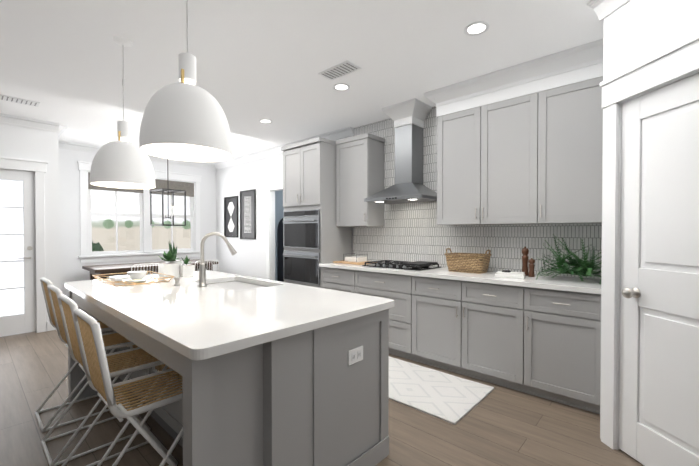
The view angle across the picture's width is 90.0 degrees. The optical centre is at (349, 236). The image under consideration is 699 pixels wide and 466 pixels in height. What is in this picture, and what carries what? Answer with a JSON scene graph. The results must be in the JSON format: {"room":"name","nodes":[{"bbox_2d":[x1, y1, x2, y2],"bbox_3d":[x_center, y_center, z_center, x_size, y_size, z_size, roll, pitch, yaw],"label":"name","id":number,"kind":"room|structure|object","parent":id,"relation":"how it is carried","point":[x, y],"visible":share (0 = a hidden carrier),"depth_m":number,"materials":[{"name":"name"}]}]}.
{"room":"dining room and kitchen","nodes":[
{"label":"dining room and kitchen","id":0,"kind":"room"},
{"bbox_2d":[0,123,49,330],"bbox_3d":[-5.806,-0.093,2.703,0.100,2.745,5.320,1,1,42],"label":"wall","id":1,"kind":"structure","parent":0,"point":[24,142],"depth_m":4.51,"materials":[{"name":"white paint"}]},
{"bbox_2d":[0,169,35,336],"bbox_3d":[-4.374,0.212,4.236,0.093,2.074,0.842,1,1,42],"label":"door","id":2,"kind":"structure","parent":1,"relation":"in","point":[24,322],"depth_m":4.49,"materials":[{"name":"white wood"}]},
{"bbox_2d":[0,156,47,332],"bbox_3d":[-4.379,0.143,4.240,0.140,2.235,1.100,1,1,42],"label":"door frame","id":3,"kind":"structure","parent":1,"relation":"attached to","point":[37,168],"depth_m":4.54,"materials":[{"name":"white wood"}]},
{"bbox_2d":[0,113,67,133],"bbox_3d":[-5.665,-1.415,2.692,0.100,0.100,5.520,1,1,42],"label":"crown molding","id":4,"kind":"structure","parent":1,"relation":"attached to","point":[60,129],"depth_m":4.46,"materials":[{"name":"white wood"}]},
{"bbox_2d":[47,321,55,330],"bbox_3d":[-4.939,1.200,3.877,1.880,0.130,8.200,1,1,42],"label":"baseboard","id":5,"kind":"structure","parent":1,"relation":"attached to","point":[50,327],"depth_m":4.63,"materials":[{"name":"white wood"}]},
{"bbox_2d":[49,131,59,288],"bbox_3d":[-4.359,-0.122,5.051,1.130,2.745,0.100,1,1,42],"label":"wall","id":6,"kind":"structure","parent":0,"point":[54,209],"depth_m":4.67,"materials":[{"name":"white paint"}]},
{"bbox_2d":[58,148,215,295],"bbox_3d":[-3.850,-0.141,6.536,0.120,2.745,2.980,1,1,42],"label":"wall","id":7,"kind":"structure","parent":0,"point":[71,269],"depth_m":5.76,"materials":[{"name":"white paint"}]},
{"bbox_2d":[58,141,212,168],"bbox_3d":[-3.803,-1.462,6.408,0.100,0.100,2.680,1,1,42],"label":"crown molding","id":8,"kind":"structure","parent":7,"relation":"attached to","point":[61,144],"depth_m":6.48,"materials":[{"name":"white"}]},
{"bbox_2d":[77,161,201,262],"bbox_3d":[-3.801,-0.401,6.535,0.190,1.685,2.060,1,1,42],"label":"window","id":9,"kind":"structure","parent":7,"relation":"in","point":[189,184],"depth_m":6.50,"materials":[{"name":"white wood"}]},
{"bbox_2d":[275,190,283,281],"bbox_3d":[-0.541,-0.167,6.616,2.600,2.795,1.600,1,1,42],"label":"wall","id":10,"kind":"structure","parent":0,"point":[279,250],"depth_m":7.34,"materials":[{"name":"grey paint"}]},
{"bbox_2d":[0,0,603,163],"bbox_3d":[-1.710,-1.474,0.965,10.730,0.060,8.300,1,1,42],"label":"ceiling","id":11,"kind":"structure","parent":0,"point":[61,61],"depth_m":2.81,"materials":[{"name":"white paint"}]},
{"bbox_2d":[0,94,39,106],"bbox_3d":[-3.613,-1.474,3.798,0.180,0.008,0.360,1,1,42],"label":"ceiling vent","id":12,"kind":"object","parent":11,"relation":"in","point":[18,100],"visible":1,"depth_m":3.79,"materials":[{"name":"white metal"}]},
{"bbox_2d":[90,36,155,188],"bbox_3d":[-1.697,-0.921,2.625,0.415,1.084,0.415,1,1,42],"label":"pendant light","id":13,"kind":"object","parent":11,"relation":"hanging from","point":[123,162],"visible":0.94,"depth_m":2.52,"materials":[{"name":"white metal"}]},
{"bbox_2d":[150,159,185,225],"bbox_3d":[-3.227,-0.847,6.216,0.418,1.323,0.418,0,1,34],"label":"chandelier","id":14,"kind":"object","parent":11,"relation":"hanging from","point":[172,191],"visible":0.92,"depth_m":6.21,"materials":[{"name":"black metal"}]},
{"bbox_2d":[139,0,231,161],"bbox_3d":[-0.800,-0.930,1.724,0.415,1.044,0.415,1,1,42],"label":"pendant light","id":15,"kind":"object","parent":11,"relation":"hanging from","point":[185,119],"visible":1,"depth_m":1.60,"materials":[{"name":"white metal"}]},
{"bbox_2d":[259,119,271,123],"bbox_3d":[-1.083,-1.485,4.522,0.170,0.005,0.170,1,1,42],"label":"recessed light","id":16,"kind":"object","parent":11,"relation":"in","point":[267,121],"visible":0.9,"depth_m":4.53,"materials":[{"name":"white plastic"}]},
{"bbox_2d":[318,60,360,79],"bbox_3d":[-0.091,-1.465,3.102,0.360,0.008,0.180,1,1,42],"label":"ceiling vent","id":17,"kind":"object","parent":11,"relation":"in","point":[346,67],"visible":1,"depth_m":3.09,"materials":[{"name":"white metal"}]},
{"bbox_2d":[333,83,349,90],"bbox_3d":[-0.079,-1.471,3.457,0.170,0.005,0.170,1,1,42],"label":"recessed light","id":18,"kind":"object","parent":11,"relation":"in","point":[341,87],"visible":1,"depth_m":3.46,"materials":[{"name":"white"}]},
{"bbox_2d":[464,21,488,35],"bbox_3d":[0.894,-1.459,2.461,0.170,0.005,0.170,1,1,42],"label":"recessed light","id":19,"kind":"object","parent":11,"relation":"in","point":[476,28],"visible":1,"depth_m":2.46,"materials":[{"name":"white"}]},
{"bbox_2d":[0,330,643,465],"bbox_3d":[-1.070,1.317,1.701,10.730,0.050,10.200,1,1,42],"label":"floor","id":20,"kind":"structure","parent":0,"point":[498,425],"depth_m":2.31,"materials":[{"name":"brown wood"}]},
{"bbox_2d":[35,277,129,431],"bbox_3d":[-1.964,0.787,2.584,0.356,0.988,0.516,1,1,42],"label":"stool","id":21,"kind":"object","parent":20,"relation":"on","point":[45,282],"visible":0.21,"depth_m":2.51,"materials":[{"name":"white metal"}]},
{"bbox_2d":[41,284,150,465],"bbox_3d":[-1.615,0.792,2.239,0.356,0.988,0.516,1,1,42],"label":"stool","id":22,"kind":"object","parent":20,"relation":"on","point":[112,341],"visible":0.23,"depth_m":2.18,"materials":[{"name":"white metal"}]},
{"bbox_2d":[57,294,177,465],"bbox_3d":[-1.264,0.796,1.897,0.356,0.988,0.516,1,1,42],"label":"stool","id":23,"kind":"object","parent":20,"relation":"on","point":[67,305],"visible":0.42,"depth_m":1.86,"materials":[{"name":"white metal"}]},
{"bbox_2d":[72,309,182,465],"bbox_3d":[-0.914,0.800,1.554,0.356,0.988,0.516,1,1,42],"label":"stool","id":24,"kind":"object","parent":20,"relation":"on","point":[91,343],"visible":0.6,"depth_m":1.46,"materials":[{"name":"beige wicker"}]},
{"bbox_2d":[82,259,217,279],"bbox_3d":[-3.364,0.858,6.058,0.840,0.760,1.890,1,1,42],"label":"dining table","id":25,"kind":"object","parent":20,"relation":"on","point":[109,269],"visible":0.48,"depth_m":5.56,"materials":[{"name":"brown wood"}]},
{"bbox_2d":[195,260,218,271],"bbox_3d":[-2.512,0.817,5.923,0.474,0.847,0.432,1,1,42],"label":"dining chair","id":26,"kind":"object","parent":20,"relation":"on","point":[209,264],"visible":0.21,"depth_m":5.80,"materials":[{"name":"white metal"}]},
{"bbox_2d":[66,288,389,465],"bbox_3d":[-0.996,0.848,2.407,2.292,0.872,1.140,1,1,42],"label":"kitchen island","id":27,"kind":"object","parent":20,"relation":"on","point":[275,373],"depth_m":1.60,"materials":[{"name":"grey wood"}]},
{"bbox_2d":[64,270,394,363],"bbox_3d":[-0.991,0.390,2.406,2.360,0.040,1.184,1,1,42],"label":"island countertop","id":28,"kind":"structure","parent":27,"relation":"on","point":[208,315],"depth_m":1.84,"materials":[{"name":"white stone"}]},
{"bbox_2d":[92,271,174,286],"bbox_3d":[-1.755,0.320,2.829,0.586,0.083,0.426,1,1,42],"label":"tray","id":29,"kind":"object","parent":28,"relation":"on","point":[135,277],"visible":1,"depth_m":2.75,"materials":[{"name":"brown wood"}]},
{"bbox_2d":[158,240,194,277],"bbox_3d":[-1.575,0.195,3.138,0.291,0.327,0.243,1,1,42],"label":"plant","id":30,"kind":"object","parent":28,"relation":"on","point":[172,265],"visible":0.98,"depth_m":3.08,"materials":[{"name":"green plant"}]},
{"bbox_2d":[174,232,236,286],"bbox_3d":[-1.079,0.168,2.622,0.321,0.397,0.353,1,1,42],"label":"faucet","id":31,"kind":"object","parent":28,"relation":"on","point":[202,270],"depth_m":2.55,"materials":[{"name":"silver metal"}]},
{"bbox_2d":[281,137,351,287],"bbox_3d":[-0.468,0.003,4.871,0.797,2.500,0.658,1,1,42],"label":"tall cabinet","id":32,"kind":"object","parent":20,"relation":"on","point":[314,236],"visible":0.73,"depth_m":4.59,"materials":[{"name":"painted wood"},{"name":"stainless steel"},{"name":"black glass"}]},
{"bbox_2d":[319,266,350,292],"bbox_3d":[0.051,0.821,4.441,0.576,0.874,0.607,1,1,42],"label":"base cabinet","id":33,"kind":"object","parent":20,"relation":"on","point":[339,280],"depth_m":4.23,"materials":[{"name":"grey wood"}]},
{"bbox_2d":[351,270,410,359],"bbox_3d":[0.545,0.827,3.991,0.878,0.874,0.607,1,1,42],"label":"base cabinet","id":34,"kind":"object","parent":20,"relation":"on","point":[397,287],"depth_m":3.66,"materials":[{"name":"grey wood"}]},
{"bbox_2d":[389,356,493,424],"bbox_3d":[0.537,1.266,3.031,1.157,0.017,0.736,1,1,42],"label":"rug","id":35,"kind":"object","parent":20,"relation":"on","point":[449,398],"visible":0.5,"depth_m":2.84,"materials":[{"name":"fabric"}]},
{"bbox_2d":[411,278,514,388],"bbox_3d":[1.235,0.835,3.361,1.109,0.874,0.607,1,1,42],"label":"base cabinet","id":36,"kind":"object","parent":20,"relation":"on","point":[464,328],"depth_m":3.13,"materials":[{"name":"grey wood"}]},
{"bbox_2d":[319,262,600,293],"bbox_3d":[0.908,0.373,3.636,2.920,0.038,0.633,1,1,42],"label":"countertop","id":37,"kind":"structure","parent":36,"relation":"on","point":[588,285],"depth_m":3.01,"materials":[{"name":"white stone"}]},
{"bbox_2d":[333,253,373,264],"bbox_3d":[0.071,0.286,4.459,0.460,0.112,0.330,1,1,42],"label":"cutting board","id":38,"kind":"object","parent":37,"relation":"on","point":[357,260],"visible":0.96,"depth_m":4.41,"materials":[{"name":"brown wood"}]},
{"bbox_2d":[362,260,440,270],"bbox_3d":[0.585,0.317,3.969,0.760,0.062,0.460,1,1,42],"label":"cooktop","id":39,"kind":"object","parent":37,"relation":"in","point":[416,265],"visible":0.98,"depth_m":3.81,"materials":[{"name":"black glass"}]},
{"bbox_2d":[444,248,491,273],"bbox_3d":[1.180,0.241,3.493,0.430,0.227,0.270,1,1,42],"label":"basket","id":40,"kind":"object","parent":37,"relation":"on","point":[477,263],"visible":1,"depth_m":3.39,"materials":[{"name":"beige wicker"}]},
{"bbox_2d":[495,270,524,278],"bbox_3d":[1.418,0.331,3.087,0.230,0.058,0.160,0,1,30],"label":"books","id":41,"kind":"object","parent":37,"relation":"on","point":[508,274],"visible":0.98,"depth_m":3.03,"materials":[{"name":"white paper"}]},
{"bbox_2d":[522,246,534,276],"bbox_3d":[1.602,0.226,3.135,0.060,0.265,0.149,0,1,-5],"label":"pepper mill","id":42,"kind":"object","parent":37,"relation":"on","point":[525,260],"visible":0.92,"depth_m":3.15,"materials":[{"name":"brown wood"}]},
{"bbox_2d":[536,236,601,283],"bbox_3d":[1.820,0.172,2.858,0.460,0.375,0.523,1,1,42],"label":"greenery","id":43,"kind":"object","parent":37,"relation":"on","point":[585,267],"visible":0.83,"depth_m":2.83,"materials":[{"name":"green plant"}]},
{"bbox_2d":[511,286,600,413],"bbox_3d":[1.777,0.841,2.867,0.593,0.874,0.607,1,1,42],"label":"base cabinet","id":44,"kind":"object","parent":20,"relation":"on","point":[540,336],"depth_m":2.64,"materials":[{"name":"grey wood"}]},
{"bbox_2d":[216,136,597,278],"bbox_3d":[1.054,-0.109,4.010,10.730,2.745,0.100,1,1,42],"label":"wall","id":45,"kind":"structure","parent":0,"point":[248,258],"depth_m":6.69,"materials":[{"name":"white paint"}]},
{"bbox_2d":[224,196,237,236],"bbox_3d":[-2.398,-0.385,7.071,0.520,0.820,0.025,1,1,42],"label":"framed artwork","id":46,"kind":"object","parent":45,"relation":"attached to","point":[230,216],"visible":0.9,"depth_m":7.06,"materials":[{"name":"black paper"}]},
{"bbox_2d":[240,189,255,238],"bbox_3d":[-1.940,-0.405,6.653,0.520,0.930,0.025,1,1,42],"label":"framed artwork","id":47,"kind":"object","parent":45,"relation":"attached to","point":[247,214],"visible":0.98,"depth_m":6.64,"materials":[{"name":"black metal"}]},
{"bbox_2d":[265,182,282,280],"bbox_3d":[-1.059,0.159,5.927,1.090,2.160,0.122,1,1,42],"label":"door frame","id":48,"kind":"structure","parent":45,"relation":"attached to","point":[270,235],"depth_m":6.20,"materials":[{"name":"white wood"}]},
{"bbox_2d":[213,127,353,169],"bbox_3d":[-1.437,-1.458,6.131,3.970,0.100,0.100,1,1,42],"label":"crown molding","id":49,"kind":"structure","parent":45,"relation":"attached to","point":[348,131],"depth_m":6.04,"materials":[{"name":"white wood"}]},
{"bbox_2d":[336,133,384,226],"bbox_3d":[0.136,-0.684,4.528,0.535,1.118,0.337,1,1,42],"label":"upper cabinet","id":50,"kind":"object","parent":45,"relation":"attached to","point":[359,159],"depth_m":4.38,"materials":[{"name":"grey wood"}]},
{"bbox_2d":[364,124,436,203],"bbox_3d":[0.614,-0.823,3.987,0.760,0.865,0.490,1,1,42],"label":"range hood","id":51,"kind":"object","parent":45,"relation":"attached to","point":[408,186],"visible":0.92,"depth_m":3.96,"materials":[{"name":"silver metal"}]},
{"bbox_2d":[353,106,601,278],"bbox_3d":[1.127,-0.565,3.864,2.920,1.829,0.007,1,1,42],"label":"tile backsplash","id":52,"kind":"structure","parent":45,"relation":"attached to","point":[412,232],"depth_m":3.99,"materials":[{"name":"white tile"}]},
{"bbox_2d":[437,95,529,224],"bbox_3d":[1.385,-0.670,3.388,1.008,1.118,0.337,1,1,42],"label":"upper cabinet","id":53,"kind":"object","parent":45,"relation":"attached to","point":[482,151],"depth_m":3.27,"materials":[{"name":"grey wood"}]},
{"bbox_2d":[382,38,603,127],"bbox_3d":[1.264,-1.351,3.432,2.149,0.244,0.423,1,1,42],"label":"crown molding","id":54,"kind":"structure","parent":53,"relation":"attached to","point":[581,63],"depth_m":3.09,"materials":[{"name":"white wood"}]},
{"bbox_2d":[528,76,602,223],"bbox_3d":[1.876,-0.664,2.941,0.572,1.118,0.337,1,1,42],"label":"upper cabinet","id":55,"kind":"object","parent":45,"relation":"attached to","point":[533,158],"depth_m":2.83,"materials":[{"name":"grey wood"}]},
{"bbox_2d":[600,0,698,438],"bbox_3d":[1.756,-0.076,1.344,0.100,2.745,1.750,0,1,-7],"label":"wall","id":56,"kind":"structure","parent":0,"point":[636,32],"depth_m":1.95,"materials":[{"name":"white paint"}]},
{"bbox_2d":[587,0,698,449],"bbox_3d":[1.705,-0.076,1.348,0.200,2.745,1.770,0,1,-7],"label":"door frame","id":57,"kind":"structure","parent":56,"relation":"attached to","point":[680,60],"depth_m":2.10,"materials":[{"name":"white wood"}]},
{"bbox_2d":[619,73,698,465],"bbox_3d":[1.690,0.249,1.695,0.637,2.066,0.544,1,1,42],"label":"pantry door","id":58,"kind":"structure","parent":56,"relation":"in","point":[659,355],"depth_m":1.86,"materials":[{"name":"white wood"}]},
{"label":"outside","id":59,"kind":"structure","parent":0,"visible":0},
{"bbox_2d":[91,189,190,250],"bbox_3d":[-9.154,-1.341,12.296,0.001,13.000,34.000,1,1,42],"label":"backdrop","id":60,"kind":"structure","parent":59,"point":[106,203],"depth_m":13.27,"materials":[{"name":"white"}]},
{"bbox_3d":[-6.358,1.741,9.783,7.570,0.100,34.000,1,1,42],"label":"ground","id":61,"kind":"structure","parent":59,"visible":0},
{"bbox_2d":[0,180,23,315],"bbox_3d":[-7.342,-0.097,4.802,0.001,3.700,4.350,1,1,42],"label":"door glass","id":62,"kind":"object","parent":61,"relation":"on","point":[8,229],"depth_m":6.24,"materials":[{"name":"white"}]},
{"bbox_2d":[92,219,190,251],"bbox_3d":[-7.432,0.478,10.110,5.032,2.221,7.586,1,1,42],"label":"tree","id":63,"kind":"object","parent":61,"relation":"on","point":[107,224],"depth_m":12.27,"materials":[{"name":"green plant"}]}
]}

